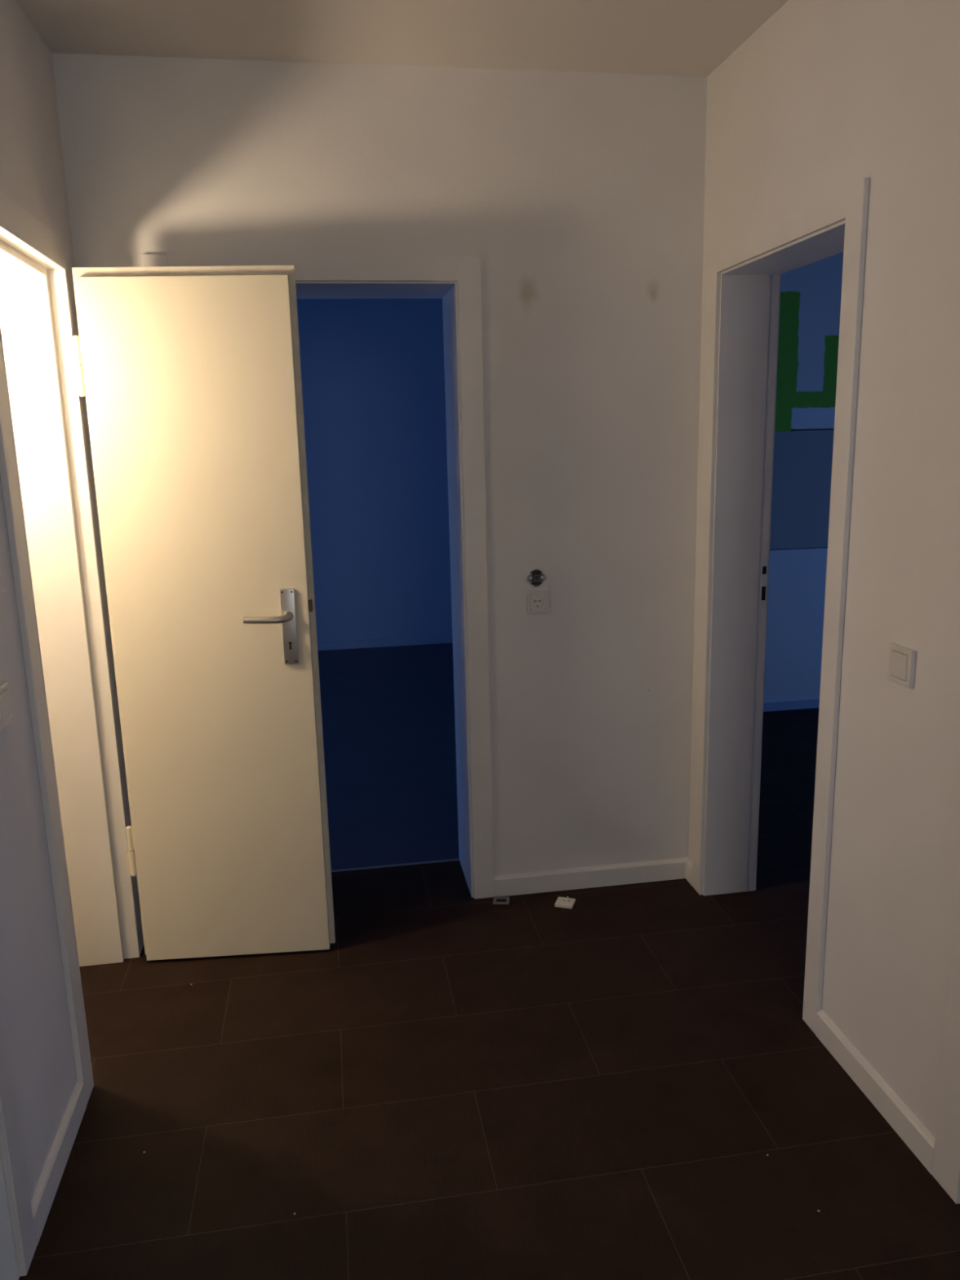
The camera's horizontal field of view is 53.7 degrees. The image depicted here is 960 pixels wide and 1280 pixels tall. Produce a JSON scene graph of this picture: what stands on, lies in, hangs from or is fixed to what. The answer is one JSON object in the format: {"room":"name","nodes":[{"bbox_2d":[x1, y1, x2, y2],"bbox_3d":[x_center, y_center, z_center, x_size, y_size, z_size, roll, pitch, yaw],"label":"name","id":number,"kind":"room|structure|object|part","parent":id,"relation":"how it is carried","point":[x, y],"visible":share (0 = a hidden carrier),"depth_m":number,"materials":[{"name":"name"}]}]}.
{"room":"hallway","nodes":[
{"label":"hallway","id":0,"kind":"room"},
{"bbox_2d":[0,0,141,1200],"bbox_3d":[-0.714,0.365,-0.409,0.250,2.590,7.290,-3,12,-9],"label":"wall","id":1,"kind":"structure","parent":0,"point":[33,988],"depth_m":2.05,"materials":[{"name":"white paint"}]},
{"bbox_2d":[0,680,13,731],"bbox_3d":[-0.948,0.131,1.884,0.013,0.081,0.081,-3,12,-9],"label":"light switch","id":2,"kind":"object","parent":1,"relation":"attached to","point":[6,716],"visible":1,"depth_m":1.89,"materials":[{"name":"white plastic"}]},
{"bbox_2d":[0,989,36,1279],"bbox_3d":[-0.954,0.291,1.166,0.264,2.088,0.994,-3,12,-9],"label":"door frame","id":3,"kind":"structure","parent":1,"relation":"attached to","point":[18,1242],"depth_m":1.79,"materials":[{"name":"white paint"}]},
{"bbox_2d":[0,191,143,1104],"bbox_3d":[-1.160,0.030,2.405,0.264,2.088,0.759,-3,12,-9],"label":"door frame","id":4,"kind":"structure","parent":1,"relation":"attached to","point":[35,473],"depth_m":2.61,"materials":[{"name":"white paint"}]},
{"bbox_2d":[31,914,144,1245],"bbox_3d":[-0.987,1.041,2.479,0.014,0.073,1.249,-3,12,-9],"label":"baseboard","id":5,"kind":"structure","parent":1,"relation":"attached to","point":[44,1194],"depth_m":2.05,"materials":[{"name":"white paint"}]},
{"bbox_2d":[71,265,335,960],"bbox_3d":[-0.775,-0.007,2.696,0.607,2.002,0.100,-2,12,-4],"label":"door","id":6,"kind":"structure","parent":1,"relation":"in","point":[189,377],"depth_m":2.68,"materials":[{"name":"beige paint"}]},
{"bbox_3d":[-0.596,-0.061,2.676,0.135,0.030,0.056,-2,12,-4],"label":"lever","id":7,"kind":"part","parent":6,"relation":"part of","materials":[{"name":"silver metal"}]},
{"bbox_3d":[-0.545,-0.038,2.713,0.041,0.220,0.010,-2,12,-4],"label":"handle plate","id":8,"kind":"part","parent":6,"relation":"part of","materials":[{"name":"silver metal"}]},
{"bbox_3d":[-0.491,-0.076,2.727,0.002,0.200,0.018,-2,12,-4],"label":"latch plate","id":9,"kind":"part","parent":6,"relation":"part of","materials":[{"name":"silver metal"}]},
{"bbox_2d":[297,298,452,642],"bbox_3d":[-1.589,-1.181,6.911,3.700,2.590,0.100,-3,12,-9],"label":"wall","id":10,"kind":"structure","parent":0,"point":[373,371],"depth_m":6.97,"materials":[{"name":"blue paint"}]},
{"bbox_2d":[317,635,452,650],"bbox_3d":[-1.550,0.068,7.120,3.500,0.060,0.015,-3,12,-9],"label":"baseboard","id":11,"kind":"structure","parent":10,"relation":"attached to","point":[443,638],"depth_m":7.24,"materials":[{"name":"blue paint"}]},
{"bbox_2d":[52,53,707,875],"bbox_3d":[-0.232,-0.402,3.123,1.862,2.590,0.310,-3,12,-9],"label":"wall","id":12,"kind":"structure","parent":0,"point":[579,196],"depth_m":2.90,"materials":[{"name":"white paint"}]},
{"bbox_2d":[141,253,494,898],"bbox_3d":[-0.480,-0.136,3.130,0.974,2.078,0.324,-3,12,-9],"label":"door frame","id":13,"kind":"structure","parent":12,"relation":"attached to","point":[317,276],"depth_m":3.00,"materials":[{"name":"white paint"}]},
{"bbox_2d":[526,568,546,586],"bbox_3d":[0.183,-0.201,3.068,0.066,0.060,0.011,-3,12,-9],"label":"insert","id":14,"kind":"object","parent":12,"relation":"attached to","point":[536,577],"visible":1,"depth_m":3.07,"materials":[{"name":"black plastic"}]},
{"bbox_2d":[526,590,548,613],"bbox_3d":[0.187,-0.124,3.084,0.072,0.072,0.012,-3,12,-9],"label":"wall socket","id":15,"kind":"object","parent":12,"relation":"attached to","point":[537,601],"visible":1,"depth_m":3.08,"materials":[{"name":"white plastic"}]},
{"bbox_2d":[493,857,688,896],"bbox_3d":[-0.137,0.859,3.236,1.782,0.073,0.014,-3,12,-9],"label":"baseboard","id":16,"kind":"structure","parent":12,"relation":"attached to","point":[531,882],"depth_m":3.31,"materials":[{"name":"white paint"}]},
{"bbox_2d":[15,0,788,76],"bbox_3d":[0.215,-1.413,1.369,7.400,0.100,11.350,-3,12,-9],"label":"ceiling","id":17,"kind":"structure","parent":0,"point":[674,37],"depth_m":2.47,"materials":[{"name":"white paint"}]},
{"bbox_2d":[18,643,959,1279],"bbox_3d":[0.273,1.192,1.952,7.400,0.060,11.200,-3,12,-9],"label":"floor","id":18,"kind":"structure","parent":0,"point":[460,1086],"depth_m":2.32,"materials":[{"name":"brown tile"}]},
{"bbox_2d":[331,858,458,871],"bbox_3d":[-0.481,0.847,3.499,0.816,0.004,0.010,-3,12,-9],"label":"threshold","id":19,"kind":"object","parent":18,"relation":"on","point":[452,860],"visible":0.64,"depth_m":3.52,"materials":[{"name":"metal"}]},
{"bbox_2d":[493,896,509,904],"bbox_3d":[0.073,0.887,3.233,0.054,0.008,0.044,0,12,5],"label":"switch cover frame","id":20,"kind":"object","parent":18,"relation":"on","point":[495,898],"visible":1,"depth_m":3.23,"materials":[{"name":"grey plastic"}]},
{"bbox_2d":[554,896,575,908],"bbox_3d":[0.288,0.885,3.204,0.060,0.014,0.056,3,13,18],"label":"cover","id":21,"kind":"object","parent":18,"relation":"on","point":[562,902],"visible":1,"depth_m":3.19,"materials":[{"name":"white plastic"}]},
{"bbox_2d":[763,251,843,702],"bbox_3d":[1.984,-0.900,5.205,2.800,2.590,0.115,-3,12,-9],"label":"wall","id":22,"kind":"structure","parent":0,"point":[810,304],"depth_m":5.11,"materials":[{"name":"paint"}]},
{"bbox_2d":[763,698,819,711],"bbox_3d":[1.974,0.357,5.402,2.700,0.050,0.013,-3,12,-9],"label":"baseboard","id":23,"kind":"structure","parent":22,"relation":"attached to","point":[814,703],"depth_m":5.36,"materials":[{"name":"blue paint"}]},
{"bbox_2d":[688,0,959,1137],"bbox_3d":[1.338,0.249,-0.093,0.185,2.590,7.290,-3,12,-9],"label":"wall","id":24,"kind":"structure","parent":0,"point":[824,97],"depth_m":2.07,"materials":[{"name":"white paint"}]},
{"bbox_2d":[692,177,870,1034],"bbox_3d":[0.885,-0.076,2.695,0.203,2.079,0.860,-3,12,-9],"label":"door frame","id":25,"kind":"structure","parent":24,"relation":"attached to","point":[740,271],"depth_m":2.90,"materials":[{"name":"white paint"}]},
{"bbox_3d":[0.910,-0.187,3.042,0.022,0.180,0.002,-3,12,-9],"label":"strike plate","id":26,"kind":"part","parent":25,"relation":"part of","materials":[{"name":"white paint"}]},
{"bbox_2d":[685,858,934,1174],"bbox_3d":[0.849,0.954,2.683,0.014,0.073,1.408,-3,12,-9],"label":"baseboard","id":27,"kind":"structure","parent":24,"relation":"attached to","point":[913,1132],"depth_m":2.21,"materials":[{"name":"white paint"}]},
{"bbox_2d":[887,642,916,688],"bbox_3d":[0.900,0.054,2.027,0.013,0.081,0.081,-3,12,-9],"label":"light switch","id":28,"kind":"object","parent":24,"relation":"attached to","point":[902,660],"visible":1,"depth_m":2.02,"materials":[{"name":"white plastic"}]},
{"bbox_2d":[931,860,959,1204],"bbox_3d":[1.109,0.209,1.331,0.199,2.084,0.985,-3,12,-9],"label":"door frame","id":29,"kind":"structure","parent":24,"relation":"attached to","point":[946,1156],"depth_m":1.92,"materials":[{"name":"white paint"}]}
]}

